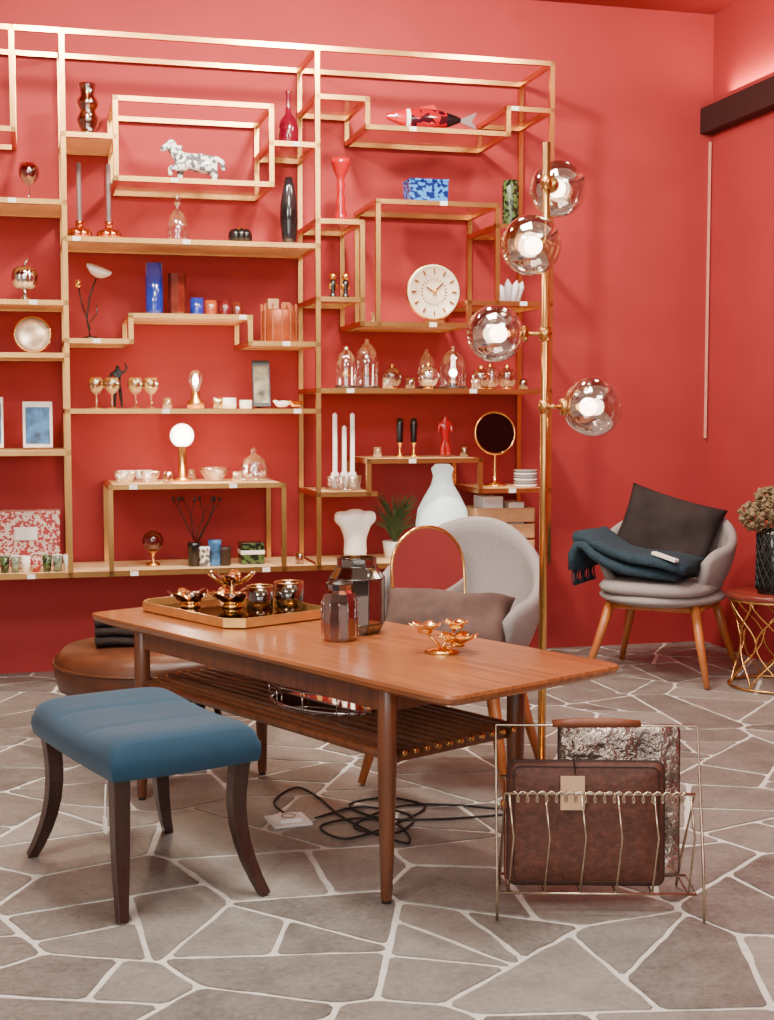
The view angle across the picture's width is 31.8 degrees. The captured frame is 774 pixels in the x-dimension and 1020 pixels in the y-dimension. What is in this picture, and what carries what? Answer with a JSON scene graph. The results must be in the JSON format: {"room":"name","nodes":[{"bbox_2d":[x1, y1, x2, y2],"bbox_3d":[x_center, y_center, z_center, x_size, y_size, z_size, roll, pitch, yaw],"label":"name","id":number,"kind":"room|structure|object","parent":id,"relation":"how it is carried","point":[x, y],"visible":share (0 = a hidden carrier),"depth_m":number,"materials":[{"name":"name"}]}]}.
{"room":"home decor shop","nodes":[
{"label":"home decor shop","id":0,"kind":"room"},
{"bbox_2d":[0,0,713,673],"bbox_3d":[-1.433,-0.901,6.525,6.670,3.340,0.149,-1,4,-14],"label":"wall","id":1,"kind":"structure","parent":0,"point":[632,84],"depth_m":6.75,"materials":[{"name":"red paint"}]},
{"bbox_2d":[0,23,554,579],"bbox_3d":[-0.924,-0.919,6.331,3.442,2.397,0.456,-1,4,-14],"label":"shelving unit","id":2,"kind":"object","parent":1,"relation":"attached to","point":[70,142],"visible":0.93,"depth_m":6.33,"materials":[{"name":"wood"}]},
{"bbox_2d":[0,397,3,447],"bbox_3d":[-1.783,-0.391,6.135,0.100,0.235,0.097,-1,4,-14],"label":"picture frame","id":3,"kind":"object","parent":2,"relation":"on","point":[1,398],"visible":1,"depth_m":6.12,"materials":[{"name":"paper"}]},
{"bbox_2d":[11,258,37,299],"bbox_3d":[-1.627,-1.032,6.106,0.114,0.199,0.114,1,4,8],"label":"glass ornament","id":4,"kind":"object","parent":2,"relation":"on","point":[24,278],"visible":0.93,"depth_m":6.07,"materials":[{"name":"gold metal"}]},
{"bbox_2d":[18,162,38,197],"bbox_3d":[-1.601,-1.457,6.082,0.090,0.180,0.090,-1,4,-14],"label":"wine glass","id":5,"kind":"object","parent":2,"relation":"on","point":[28,171],"visible":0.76,"depth_m":6.05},
{"bbox_2d":[0,509,59,568],"bbox_3d":[-1.686,0.133,6.279,0.345,0.261,0.147,-1,4,-14],"label":"gift box","id":6,"kind":"object","parent":2,"relation":"on","point":[24,531],"visible":0.89,"depth_m":6.22,"materials":[{"name":"paper"}]},
{"bbox_2d":[13,316,51,352],"bbox_3d":[-1.598,-0.788,6.132,0.166,0.170,0.065,-1,4,-14],"label":"decorative plate","id":7,"kind":"object","parent":2,"relation":"on","point":[32,334],"visible":0.97,"depth_m":6.12,"materials":[{"name":"ceramic"}]},
{"bbox_2d":[0,554,67,572],"bbox_3d":[-1.599,0.241,6.116,0.366,0.070,0.088,-1,4,-14],"label":"cups","id":8,"kind":"object","parent":2,"relation":"on","point":[47,558],"visible":0.94,"depth_m":6.09,"materials":[{"name":"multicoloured ceramic"}]},
{"bbox_2d":[22,402,52,448],"bbox_3d":[-1.589,-0.385,6.186,0.130,0.215,0.094,-1,4,-14],"label":"picture frame","id":9,"kind":"object","parent":2,"relation":"on","point":[37,416],"visible":1,"depth_m":6.16,"materials":[{"name":"paper"}]},
{"bbox_2d":[67,163,91,235],"bbox_3d":[-1.390,-1.393,6.141,0.112,0.346,0.104,-1,4,-14],"label":"candle","id":10,"kind":"object","parent":2,"relation":"on","point":[79,230],"visible":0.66,"depth_m":6.13,"materials":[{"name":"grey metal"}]},
{"bbox_2d":[76,82,98,132],"bbox_3d":[-1.347,-1.790,6.123,0.100,0.250,0.100,-1,4,-14],"label":"vase","id":11,"kind":"object","parent":2,"relation":"on","point":[87,119],"visible":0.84,"depth_m":6.09,"materials":[{"name":"glass"}]},
{"bbox_2d":[75,263,111,337],"bbox_3d":[-1.322,-0.947,6.173,0.158,0.351,0.112,-3,5,-34],"label":"flower","id":12,"kind":"object","parent":2,"relation":"on","point":[97,271],"visible":0.95,"depth_m":6.18,"materials":[{"name":"metal"}]},
{"bbox_2d":[97,164,120,236],"bbox_3d":[-1.264,-1.395,6.174,0.112,0.346,0.104,-1,4,-14],"label":"candle","id":13,"kind":"object","parent":2,"relation":"on","point":[108,231],"visible":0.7,"depth_m":6.16,"materials":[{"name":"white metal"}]},
{"bbox_2d":[109,363,127,406],"bbox_3d":[-1.236,-0.575,6.262,0.087,0.204,0.026,-1,4,-14],"label":"statuette","id":14,"kind":"object","parent":2,"relation":"on","point":[117,373],"visible":0.98,"depth_m":6.25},
{"bbox_2d":[112,471,136,483],"bbox_3d":[-1.196,-0.149,6.200,0.110,0.055,0.110,-1,4,-14],"label":"clear glass bowl","id":15,"kind":"object","parent":2,"relation":"on","point":[114,472],"visible":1,"depth_m":6.19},
{"bbox_2d":[112,470,157,481],"bbox_3d":[-1.188,-0.162,6.408,0.220,0.050,0.220,-1,4,-14],"label":"cup","id":16,"kind":"object","parent":2,"relation":"on","point":[121,473],"visible":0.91,"depth_m":6.40,"materials":[{"name":"white ceramic"}]},
{"bbox_2d":[142,530,163,565],"bbox_3d":[-1.090,0.177,6.334,0.100,0.165,0.100,-1,4,-14],"label":"ball","id":17,"kind":"object","parent":2,"relation":"on","point":[152,541],"visible":1,"depth_m":6.30,"materials":[{"name":"brown glass"}]},
{"bbox_2d":[145,262,162,312],"bbox_3d":[-1.070,-1.013,6.252,0.080,0.240,0.080,-1,4,-14],"label":"glass vase","id":18,"kind":"object","parent":2,"relation":"on","point":[153,270],"visible":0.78,"depth_m":6.22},
{"bbox_2d":[163,472,172,482],"bbox_3d":[-1.002,-0.148,6.219,0.044,0.050,0.044,-1,4,-15],"label":"glass votive","id":19,"kind":"object","parent":2,"relation":"on","point":[167,476],"visible":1,"depth_m":6.20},
{"bbox_2d":[168,273,186,313],"bbox_3d":[-0.969,-0.992,6.280,0.078,0.195,0.078,1,4,8],"label":"vase","id":20,"kind":"object","parent":2,"relation":"on","point":[176,281],"visible":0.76,"depth_m":6.25,"materials":[{"name":"red glass"}]},
{"bbox_2d":[166,194,188,239],"bbox_3d":[-0.964,-1.338,6.256,0.104,0.228,0.104,-1,4,-14],"label":"glass decanter","id":21,"kind":"object","parent":2,"relation":"on","point":[175,194],"visible":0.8,"depth_m":6.25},
{"bbox_2d":[170,424,193,481],"bbox_3d":[-0.954,-0.267,6.337,0.110,0.270,0.110,-1,4,-14],"label":"table lamp","id":22,"kind":"object","parent":2,"relation":"on","point":[181,435],"visible":0.99,"depth_m":6.31,"materials":[{"name":"glass"}]},
{"bbox_2d":[160,139,224,179],"bbox_3d":[-0.893,-1.600,6.255,0.299,0.196,0.087,-1,4,-14],"label":"dog figurine","id":23,"kind":"object","parent":2,"relation":"on","point":[195,162],"visible":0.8,"depth_m":6.22,"materials":[{"name":"ceramic"}]},
{"bbox_2d":[187,369,203,408],"bbox_3d":[-0.891,-0.563,6.332,0.080,0.182,0.080,-1,4,-14],"label":"table lamp","id":24,"kind":"object","parent":2,"relation":"on","point":[195,402],"visible":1,"depth_m":6.31,"materials":[{"name":"gold metal"}]},
{"bbox_2d":[172,496,220,545],"bbox_3d":[-0.912,0.090,6.519,0.238,0.312,0.083,0,4,-5],"label":"arrangement","id":25,"kind":"object","parent":2,"relation":"on","point":[213,498],"visible":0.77,"depth_m":6.52,"materials":[{"name":"brown wood"}]},
{"bbox_2d":[190,298,203,313],"bbox_3d":[-0.882,-0.939,6.306,0.062,0.085,0.062,-1,4,-14],"label":"tumbler","id":26,"kind":"object","parent":2,"relation":"on","point":[196,304],"visible":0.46,"depth_m":6.28,"materials":[{"name":"blue glass"}]},
{"bbox_2d":[188,539,230,566],"bbox_3d":[-0.828,0.199,6.342,0.202,0.120,0.062,-1,4,-15],"label":"tins","id":27,"kind":"object","parent":2,"relation":"on","point":[214,554],"visible":1,"depth_m":6.32,"materials":[{"name":"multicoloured metal"}]},
{"bbox_2d":[205,300,216,313],"bbox_3d":[-0.819,-0.935,6.323,0.056,0.075,0.056,-1,4,-14],"label":"tumbler","id":28,"kind":"object","parent":2,"relation":"on","point":[210,305],"visible":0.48,"depth_m":6.30,"materials":[{"name":"orange glass"}]},
{"bbox_2d":[199,467,228,480],"bbox_3d":[-0.814,-0.169,6.401,0.140,0.065,0.140,-1,4,-14],"label":"clear glass bowl","id":29,"kind":"object","parent":2,"relation":"on","point":[200,468],"visible":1,"depth_m":6.38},
{"bbox_2d":[219,300,230,314],"bbox_3d":[-0.756,-0.938,6.339,0.058,0.078,0.058,-1,4,-14],"label":"tumbler","id":30,"kind":"object","parent":2,"relation":"on","point":[224,305],"visible":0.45,"depth_m":6.31,"materials":[{"name":"glass"}]},
{"bbox_2d":[221,398,235,408],"bbox_3d":[-0.741,-0.500,6.375,0.070,0.050,0.070,-1,4,-14],"label":"candle","id":31,"kind":"object","parent":2,"relation":"on","point":[228,403],"visible":0.98,"depth_m":6.34,"materials":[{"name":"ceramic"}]},
{"bbox_2d":[232,302,242,314],"bbox_3d":[-0.700,-0.934,6.354,0.052,0.068,0.052,-1,4,-14],"label":"tumbler","id":32,"kind":"object","parent":2,"relation":"on","point":[237,307],"visible":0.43,"depth_m":6.33,"materials":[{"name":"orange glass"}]},
{"bbox_2d":[228,227,251,240],"bbox_3d":[-0.683,-1.275,6.333,0.106,0.087,0.107,0,4,6],"label":"candle holder","id":33,"kind":"object","parent":2,"relation":"on","point":[240,234],"visible":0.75,"depth_m":6.29,"materials":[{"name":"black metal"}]},
{"bbox_2d":[239,400,251,408],"bbox_3d":[-0.664,-0.497,6.395,0.060,0.040,0.060,-1,4,-14],"label":"candle","id":34,"kind":"object","parent":2,"relation":"on","point":[243,404],"visible":1,"depth_m":6.37,"materials":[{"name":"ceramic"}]},
{"bbox_2d":[238,541,264,563],"bbox_3d":[-0.644,0.201,6.452,0.114,0.100,0.114,-1,4,-14],"label":"storage box","id":35,"kind":"object","parent":2,"relation":"on","point":[249,552],"visible":1,"depth_m":6.40,"materials":[{"name":"cardboard"}]},
{"bbox_2d":[235,447,272,480],"bbox_3d":[-0.630,-0.217,6.425,0.180,0.158,0.180,-1,4,-14],"label":"glass cake dome","id":36,"kind":"object","parent":2,"relation":"on","point":[267,475],"visible":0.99,"depth_m":6.42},
{"bbox_2d":[251,360,270,407],"bbox_3d":[-0.599,-0.593,6.428,0.085,0.225,0.096,-1,4,-14],"label":"picture frame","id":37,"kind":"object","parent":2,"relation":"on","point":[261,394],"visible":1,"depth_m":6.40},
{"bbox_2d":[260,299,296,340],"bbox_3d":[-0.509,-0.889,6.407,0.174,0.205,0.174,-1,4,-14],"label":"vase","id":38,"kind":"object","parent":2,"relation":"on","point":[277,324],"visible":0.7,"depth_m":6.34,"materials":[{"name":"glass"}]},
{"bbox_2d":[273,400,289,406],"bbox_3d":[-0.491,-0.502,6.409,0.095,0.034,0.030,-1,4,-15],"label":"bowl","id":39,"kind":"object","parent":2,"relation":"on","point":[277,403],"visible":1,"depth_m":6.40,"materials":[{"name":"white ceramic"}]},
{"bbox_2d":[278,91,298,150],"bbox_3d":[-0.461,-1.820,6.351,0.094,0.265,0.094,-1,4,-14],"label":"bottle","id":40,"kind":"object","parent":2,"relation":"on","point":[288,130],"visible":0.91,"depth_m":6.32,"materials":[{"name":"red glass"}]},
{"bbox_2d":[280,177,297,242],"bbox_3d":[-0.461,-1.396,6.382,0.084,0.325,0.084,-1,4,-14],"label":"vase","id":41,"kind":"object","parent":2,"relation":"on","point":[288,205],"visible":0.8,"depth_m":6.35,"materials":[{"name":"black glass"}]},
{"bbox_2d":[288,400,303,406],"bbox_3d":[-0.428,-0.503,6.425,0.095,0.034,0.030,-4,6,-44],"label":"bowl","id":42,"kind":"object","parent":2,"relation":"on","point":[292,403],"visible":1,"depth_m":6.41,"materials":[{"name":"gold metal"}]},
{"bbox_2d":[295,552,304,563],"bbox_3d":[-0.411,0.228,6.431,0.044,0.050,0.044,-1,4,-14],"label":"glass votive","id":43,"kind":"object","parent":2,"relation":"on","point":[299,556],"visible":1,"depth_m":6.41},
{"bbox_2d":[328,273,337,296],"bbox_3d":[-0.254,-1.055,6.398,0.050,0.123,0.050,-1,4,-14],"label":"figurine","id":44,"kind":"object","parent":2,"relation":"on","point":[332,285],"visible":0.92,"depth_m":6.39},
{"bbox_2d":[331,157,349,224],"bbox_3d":[-0.218,-1.500,6.396,0.100,0.300,0.100,-1,4,-14],"label":"candle holder","id":45,"kind":"object","parent":2,"relation":"on","point":[340,165],"visible":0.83,"depth_m":6.38,"materials":[{"name":"glass"}]},
{"bbox_2d":[325,413,362,490],"bbox_3d":[-0.203,-0.279,6.469,0.180,0.370,0.180,-1,4,-14],"label":"candle holder","id":46,"kind":"object","parent":2,"relation":"on","point":[343,476],"visible":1,"depth_m":6.46,"materials":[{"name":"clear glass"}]},
{"bbox_2d":[341,273,349,296],"bbox_3d":[-0.196,-1.056,6.413,0.050,0.123,0.050,-1,4,-14],"label":"figurine","id":47,"kind":"object","parent":2,"relation":"on","point":[345,286],"visible":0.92,"depth_m":6.40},
{"bbox_2d":[335,351,357,387],"bbox_3d":[-0.194,-0.676,6.442,0.109,0.200,0.109,-1,4,-14],"label":"glass cloche","id":48,"kind":"object","parent":2,"relation":"on","point":[345,373],"visible":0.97,"depth_m":6.42,"materials":[{"name":"clear glass"}]},
{"bbox_2d":[334,509,375,554],"bbox_3d":[-0.153,0.113,6.521,0.202,0.237,0.112,-1,4,-14],"label":"vase","id":49,"kind":"object","parent":2,"relation":"on","point":[355,524],"visible":0.94,"depth_m":6.48,"materials":[{"name":"ceramic"}]},
{"bbox_2d":[355,340,379,387],"bbox_3d":[-0.098,-0.704,6.548,0.126,0.240,0.126,-1,4,-14],"label":"glass cloche","id":50,"kind":"object","parent":2,"relation":"on","point":[366,371],"visible":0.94,"depth_m":6.53,"materials":[{"name":"clear glass"}]},
{"bbox_2d":[382,364,401,387],"bbox_3d":[0.024,-0.647,6.583,0.100,0.122,0.100,-1,4,-14],"label":"glass ball","id":51,"kind":"object","parent":2,"relation":"on","point":[392,372],"visible":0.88,"depth_m":6.55,"materials":[{"name":"glass"}]},
{"bbox_2d":[371,491,419,557],"bbox_3d":[0.034,0.073,6.697,0.253,0.320,0.226,1,4,19],"label":"potted grass plant","id":52,"kind":"object","parent":2,"relation":"on","point":[394,522],"visible":0.98,"depth_m":6.67,"materials":[{"name":"green plant"}]},
{"bbox_2d":[395,418,404,456],"bbox_3d":[0.062,-0.351,6.594,0.050,0.190,0.050,-1,4,-14],"label":"candlestick","id":53,"kind":"object","parent":2,"relation":"on","point":[399,424],"visible":1,"depth_m":6.58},
{"bbox_2d":[406,378,414,387],"bbox_3d":[0.111,-0.605,6.506,0.044,0.050,0.044,-1,4,-14],"label":"glass votive","id":54,"kind":"object","parent":2,"relation":"on","point":[410,382],"visible":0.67,"depth_m":6.49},
{"bbox_2d":[409,418,418,456],"bbox_3d":[0.130,-0.352,6.612,0.050,0.190,0.050,-1,4,-14],"label":"candlestick","id":55,"kind":"object","parent":2,"relation":"on","point":[413,423],"visible":1,"depth_m":6.60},
{"bbox_2d":[402,178,448,206],"bbox_3d":[0.184,-1.519,6.478,0.196,0.126,0.126,-1,4,-14],"label":"box","id":56,"kind":"object","parent":2,"relation":"on","point":[413,188],"visible":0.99,"depth_m":6.42,"materials":[{"name":"blue paper"}]},
{"bbox_2d":[417,349,436,388],"bbox_3d":[0.197,-0.697,6.728,0.101,0.200,0.101,-1,4,-14],"label":"glass cloche","id":57,"kind":"object","parent":2,"relation":"on","point":[426,375],"visible":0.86,"depth_m":6.71,"materials":[{"name":"clear glass"}]},
{"bbox_2d":[418,362,438,388],"bbox_3d":[0.199,-0.645,6.525,0.104,0.126,0.104,-1,4,-14],"label":"glass ball","id":58,"kind":"object","parent":2,"relation":"on","point":[428,365],"visible":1,"depth_m":6.50,"materials":[{"name":"gold metal"}]},
{"bbox_2d":[387,105,476,129],"bbox_3d":[0.213,-1.850,6.420,0.440,0.125,0.071,-1,4,-14],"label":"fish","id":59,"kind":"object","parent":2,"relation":"on","point":[425,116],"visible":0.92,"depth_m":6.38},
{"bbox_2d":[406,264,459,322],"bbox_3d":[0.219,-1.033,6.498,0.268,0.284,0.077,-1,4,-14],"label":"mantel clock","id":60,"kind":"object","parent":2,"relation":"on","point":[432,290],"visible":1,"depth_m":6.48,"materials":[{"name":"stone"}]},
{"bbox_2d":[416,464,467,526],"bbox_3d":[0.271,0.006,6.654,0.260,0.460,0.260,-1,4,-14],"label":"vase","id":61,"kind":"object","parent":2,"relation":"on","point":[442,503],"visible":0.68,"depth_m":6.58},
{"bbox_2d":[437,416,452,454],"bbox_3d":[0.283,-0.363,6.651,0.080,0.191,0.042,-1,4,-14],"label":"figurine","id":62,"kind":"object","parent":2,"relation":"on","point":[445,426],"visible":1,"depth_m":6.64,"materials":[{"name":"ceramic"}]},
{"bbox_2d":[438,346,467,388],"bbox_3d":[0.324,-0.697,6.657,0.143,0.210,0.143,-1,4,-14],"label":"glass cloche","id":63,"kind":"object","parent":2,"relation":"on","point":[452,382],"visible":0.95,"depth_m":6.64,"materials":[{"name":"clear glass"}]},
{"bbox_2d":[460,447,468,456],"bbox_3d":[0.377,-0.283,6.619,0.044,0.050,0.044,-1,4,-14],"label":"glass votive","id":64,"kind":"object","parent":2,"relation":"on","point":[464,451],"visible":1,"depth_m":6.60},
{"bbox_2d":[471,365,490,388],"bbox_3d":[0.460,-0.649,6.634,0.096,0.118,0.096,-1,4,-14],"label":"glass ball","id":65,"kind":"object","parent":2,"relation":"on","point":[482,373],"visible":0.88,"depth_m":6.60,"materials":[{"name":"glass"}]},
{"bbox_2d":[484,363,498,388],"bbox_3d":[0.514,-0.667,6.782,0.110,0.132,0.110,-1,4,-14],"label":"glass ball","id":66,"kind":"object","parent":2,"relation":"on","point":[490,365],"visible":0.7,"depth_m":6.76,"materials":[{"name":"glass"}]},
{"bbox_2d":[474,411,515,486],"bbox_3d":[0.534,-0.303,6.731,0.120,0.370,0.188,4,6,44],"label":"vanity mirror","id":67,"kind":"object","parent":2,"relation":"on","point":[494,431],"visible":0.99,"depth_m":6.72,"materials":[{"name":"gold metal"}]},
{"bbox_2d":[465,495,534,547],"bbox_3d":[0.551,0.077,6.773,0.312,0.300,0.232,-1,4,-14],"label":"wooden crate","id":68,"kind":"object","parent":2,"relation":"on","point":[516,514],"visible":0.36,"depth_m":6.68,"materials":[{"name":"brown wood"}]},
{"bbox_2d":[497,364,516,388],"bbox_3d":[0.588,-0.652,6.657,0.100,0.122,0.100,-1,4,-14],"label":"glass ball","id":69,"kind":"object","parent":2,"relation":"on","point":[506,377],"visible":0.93,"depth_m":6.62,"materials":[{"name":"glass"}]},
{"bbox_2d":[502,180,518,229],"bbox_3d":[0.605,-1.491,6.651,0.084,0.235,0.084,-1,4,-14],"label":"vase","id":70,"kind":"object","parent":2,"relation":"on","point":[510,188],"visible":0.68,"depth_m":6.62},
{"bbox_2d":[500,279,523,300],"bbox_3d":[0.606,-1.071,6.680,0.129,0.116,0.142,-1,4,-14],"label":"cluster","id":71,"kind":"object","parent":2,"relation":"on","point":[509,292],"visible":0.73,"depth_m":6.63,"materials":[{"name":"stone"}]},
{"bbox_2d":[519,379,527,388],"bbox_3d":[0.668,-0.617,6.670,0.044,0.050,0.044,-1,4,-14],"label":"glass votive","id":72,"kind":"object","parent":2,"relation":"on","point":[523,383],"visible":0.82,"depth_m":6.65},
{"bbox_2d":[513,469,537,486],"bbox_3d":[0.680,-0.155,6.676,0.120,0.084,0.120,-1,4,-14],"label":"plates","id":73,"kind":"object","parent":2,"relation":"on","point":[523,477],"visible":1,"depth_m":6.63,"materials":[{"name":"ceramic"}]},
{"bbox_2d":[704,142,710,437],"bbox_3d":[1.705,-1.164,7.234,0.010,1.560,0.012,-1,4,-14],"label":"light strip","id":74,"kind":"object","parent":1,"relation":"attached to","point":[709,154],"depth_m":7.23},
{"bbox_2d":[0,641,773,1019],"bbox_3d":[0.000,1.103,2.588,12.000,0.080,14.000,0,4,0],"label":"floor","id":75,"kind":"structure","parent":0,"point":[198,941],"depth_m":3.48,"materials":[{"name":"stone"}]},
{"bbox_2d":[52,637,221,714],"bbox_3d":[-0.880,0.690,5.215,0.784,0.364,0.784,0,4,0],"label":"leather ottoman","id":76,"kind":"object","parent":75,"relation":"on","point":[81,667],"visible":0.34,"depth_m":4.90,"materials":[{"name":"brown leather"}]},
{"bbox_2d":[94,620,133,645],"bbox_3d":[-0.965,0.449,5.196,0.293,0.118,0.200,-1,4,-10],"label":"throw","id":77,"kind":"object","parent":76,"relation":"on","point":[105,634],"visible":0.3,"depth_m":5.09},
{"bbox_2d":[27,687,269,923],"bbox_3d":[-0.657,0.761,3.651,0.438,0.462,0.647,-3,5,-32],"label":"stool","id":78,"kind":"object","parent":75,"relation":"on","point":[123,736],"visible":1,"depth_m":3.48,"materials":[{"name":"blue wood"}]},
{"bbox_2d":[264,812,312,828],"bbox_3d":[-0.300,0.939,4.140,0.120,0.020,0.120,-2,4,-20],"label":"socket","id":79,"kind":"object","parent":75,"relation":"on","point":[291,819],"visible":1,"depth_m":4.11,"materials":[{"name":"plastic"}]},
{"bbox_2d":[92,607,618,903],"bbox_3d":[-0.182,0.663,4.068,0.648,0.580,1.757,-4,6,-40],"label":"coffee table","id":80,"kind":"object","parent":75,"relation":"on","point":[410,691],"visible":0.84,"depth_m":3.72,"materials":[{"name":"brown wood"}]},
{"bbox_2d":[143,591,320,628],"bbox_3d":[-0.510,0.326,4.476,0.390,0.033,0.580,-4,6,-40],"label":"brass tray","id":81,"kind":"object","parent":80,"relation":"on","point":[210,612],"visible":0.62,"depth_m":4.35,"materials":[{"name":"metal"}]},
{"bbox_2d":[166,588,214,607],"bbox_3d":[-0.660,0.298,4.574,0.164,0.057,0.147,0,4,0],"label":"candle holder","id":82,"kind":"object","parent":81,"relation":"on","point":[189,599],"visible":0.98,"depth_m":4.55,"materials":[{"name":"gold metal"}]},
{"bbox_2d":[206,569,255,608],"bbox_3d":[-0.520,0.268,4.562,0.174,0.119,0.174,0,4,0],"label":"candle holder","id":83,"kind":"object","parent":81,"relation":"on","point":[231,599],"visible":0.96,"depth_m":4.54,"materials":[{"name":"gold metal"}]},
{"bbox_2d":[246,584,272,615],"bbox_3d":[-0.412,0.291,4.410,0.088,0.094,0.088,-1,4,-10],"label":"glass tumbler","id":84,"kind":"object","parent":81,"relation":"on","point":[259,598],"visible":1,"depth_m":4.38,"materials":[{"name":"clear glass"}]},
{"bbox_2d":[274,580,303,613],"bbox_3d":[-0.322,0.284,4.463,0.100,0.100,0.100,-1,4,-10],"label":"glass tumbler","id":85,"kind":"object","parent":81,"relation":"on","point":[288,594],"visible":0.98,"depth_m":4.42,"materials":[{"name":"clear glass"}]},
{"bbox_2d":[268,682,373,715],"bbox_3d":[-0.190,0.527,3.969,0.254,0.079,0.457,-4,6,-40],"label":"tray","id":86,"kind":"object","parent":80,"relation":"on","point":[293,699],"visible":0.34,"depth_m":3.92,"materials":[{"name":"silver metal"}]},
{"bbox_2d":[321,581,357,641],"bbox_3d":[-0.138,0.295,3.967,0.110,0.168,0.110,0,4,0],"label":"glass vase","id":87,"kind":"object","parent":80,"relation":"on","point":[339,603],"visible":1,"depth_m":3.93,"materials":[{"name":"glass"}]},
{"bbox_2d":[329,555,384,634],"bbox_3d":[-0.091,0.255,4.110,0.173,0.228,0.165,-1,4,-8],"label":"glass jar","id":88,"kind":"object","parent":80,"relation":"on","point":[368,580],"visible":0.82,"depth_m":4.05,"materials":[{"name":"glass"}]},
{"bbox_2d":[408,618,478,654],"bbox_3d":[0.155,0.353,3.774,0.194,0.081,0.150,-1,4,-10],"label":"tealight holder","id":89,"kind":"object","parent":80,"relation":"on","point":[460,638],"visible":1,"depth_m":3.77,"materials":[{"name":"gold metal"}]},
{"bbox_2d":[273,786,502,843],"bbox_3d":[-0.045,0.942,4.169,0.743,0.006,0.454,2,4,20],"label":"cable","id":90,"kind":"object","parent":75,"relation":"on","point":[416,803],"visible":0.88,"depth_m":4.18,"materials":[{"name":"rubber"}]},
{"bbox_2d":[358,516,538,796],"bbox_3d":[0.233,0.475,4.661,0.600,0.866,0.626,1,4,20],"label":"armchair","id":91,"kind":"object","parent":75,"relation":"on","point":[498,558],"visible":0.21,"depth_m":4.79,"materials":[{"name":"fabric"}]},
{"bbox_2d":[390,525,465,592],"bbox_3d":[0.145,0.245,4.708,0.295,0.385,0.051,-2,5,-27],"label":"mirror","id":92,"kind":"object","parent":91,"relation":"on","point":[425,556],"visible":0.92,"depth_m":4.71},
{"bbox_2d":[385,588,514,642],"bbox_3d":[0.193,0.370,4.512,0.440,0.203,0.226,1,4,14],"label":"cushion","id":93,"kind":"object","parent":91,"relation":"on","point":[486,612],"visible":0.6,"depth_m":4.47,"materials":[{"name":"fabric"}]},
{"bbox_2d":[467,142,622,809],"bbox_3d":[0.485,-0.088,4.199,0.446,2.060,0.326,-3,5,-34],"label":"floor lamp","id":94,"kind":"object","parent":75,"relation":"on","point":[550,185],"visible":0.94,"depth_m":4.16,"materials":[{"name":"metal"}]},
{"bbox_2d":[495,718,705,922],"bbox_3d":[0.525,0.759,3.435,0.511,0.478,0.267,0,4,1],"label":"magazine rack","id":95,"kind":"object","parent":75,"relation":"on","point":[571,722],"visible":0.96,"depth_m":3.36,"materials":[{"name":"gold metal"}]},
{"bbox_2d":[506,755,664,885],"bbox_3d":[0.498,0.775,3.418,0.397,0.335,0.059,0,4,2],"label":"leather folder","id":96,"kind":"object","parent":95,"relation":"in","point":[640,837],"visible":0.91,"depth_m":3.40,"materials":[{"name":"leather"}]},
{"bbox_2d":[557,727,679,876],"bbox_3d":[0.593,0.742,3.484,0.312,0.392,0.050,0,4,3],"label":"magazine","id":97,"kind":"object","parent":95,"relation":"in","point":[662,744],"visible":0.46,"depth_m":3.46,"materials":[{"name":"paper"}]},
{"bbox_2d":[588,517,738,688],"bbox_3d":[1.312,0.382,6.440,0.650,0.792,0.708,2,5,28],"label":"armchair","id":98,"kind":"object","parent":75,"relation":"on","point":[693,596],"visible":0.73,"depth_m":6.21,"materials":[{"name":"fabric"}]},
{"bbox_2d":[568,526,704,585],"bbox_3d":[1.155,0.227,6.352,0.627,0.270,0.403,3,5,34],"label":"knit throw","id":99,"kind":"object","parent":98,"relation":"on","point":[591,547],"visible":0.99,"depth_m":6.25,"materials":[{"name":"fabric"}]},
{"bbox_2d":[617,483,727,576],"bbox_3d":[1.341,0.112,6.517,0.538,0.475,0.247,2,5,25],"label":"velvet cushion","id":100,"kind":"object","parent":98,"relation":"on","point":[652,519],"visible":0.68,"depth_m":6.46,"materials":[{"name":"fabric"}]},
{"bbox_2d":[727,586,773,693],"bbox_3d":[1.745,0.584,6.159,0.410,0.428,0.410,0,4,0],"label":"wire side table","id":101,"kind":"object","parent":75,"relation":"on","point":[747,595],"visible":0.95,"depth_m":6.10,"materials":[{"name":"gold metal"}]},
{"bbox_2d":[755,527,773,594],"bbox_3d":[1.735,0.228,6.093,0.164,0.290,0.164,0,4,0],"label":"woven vase","id":102,"kind":"object","parent":101,"relation":"on","point":[764,561],"visible":0.99,"depth_m":6.04,"materials":[{"name":"ceramic"}]},
{"bbox_2d":[737,486,773,531],"bbox_3d":[1.769,0.116,6.102,0.395,0.453,0.221,0,4,4],"label":"hydrangea","id":103,"kind":"object","parent":102,"relation":"in","point":[764,504],"visible":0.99,"depth_m":6.06,"materials":[{"name":"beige plant"}]},
{"bbox_2d":[703,0,773,664],"bbox_3d":[2.959,-0.621,2.713,0.122,3.340,9.452,-1,4,-14],"label":"wall","id":104,"kind":"structure","parent":0,"point":[740,402],"depth_m":6.92,"materials":[{"name":"red paint"}]},
{"bbox_2d":[700,76,773,134],"bbox_3d":[2.491,-1.817,4.057,0.072,0.130,6.452,-1,4,-14],"label":"trim","id":105,"kind":"structure","parent":104,"relation":"attached to","point":[756,100],"depth_m":6.78,"materials":[{"name":"wood"}]},
{"bbox_2d":[700,72,773,108],"bbox_3d":[2.491,-1.893,4.052,0.070,0.019,6.452,-1,4,-14],"label":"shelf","id":106,"kind":"object","parent":105,"relation":"on","point":[767,76],"depth_m":6.78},
{"bbox_3d":[-0.288,-2.280,1.825,6.790,0.100,9.600,-1,4,-14],"label":"ceiling","id":107,"kind":"structure","parent":0,"visible":0},
{"bbox_2d":[537,0,737,14],"bbox_3d":[-1.106,-2.449,4.942,6.570,0.019,2.852,-1,4,-14],"label":"ceiling panel","id":108,"kind":"object","parent":107,"relation":"attached to","point":[712,7],"visible":1,"depth_m":6.96,"materials":[{"name":"paint"}]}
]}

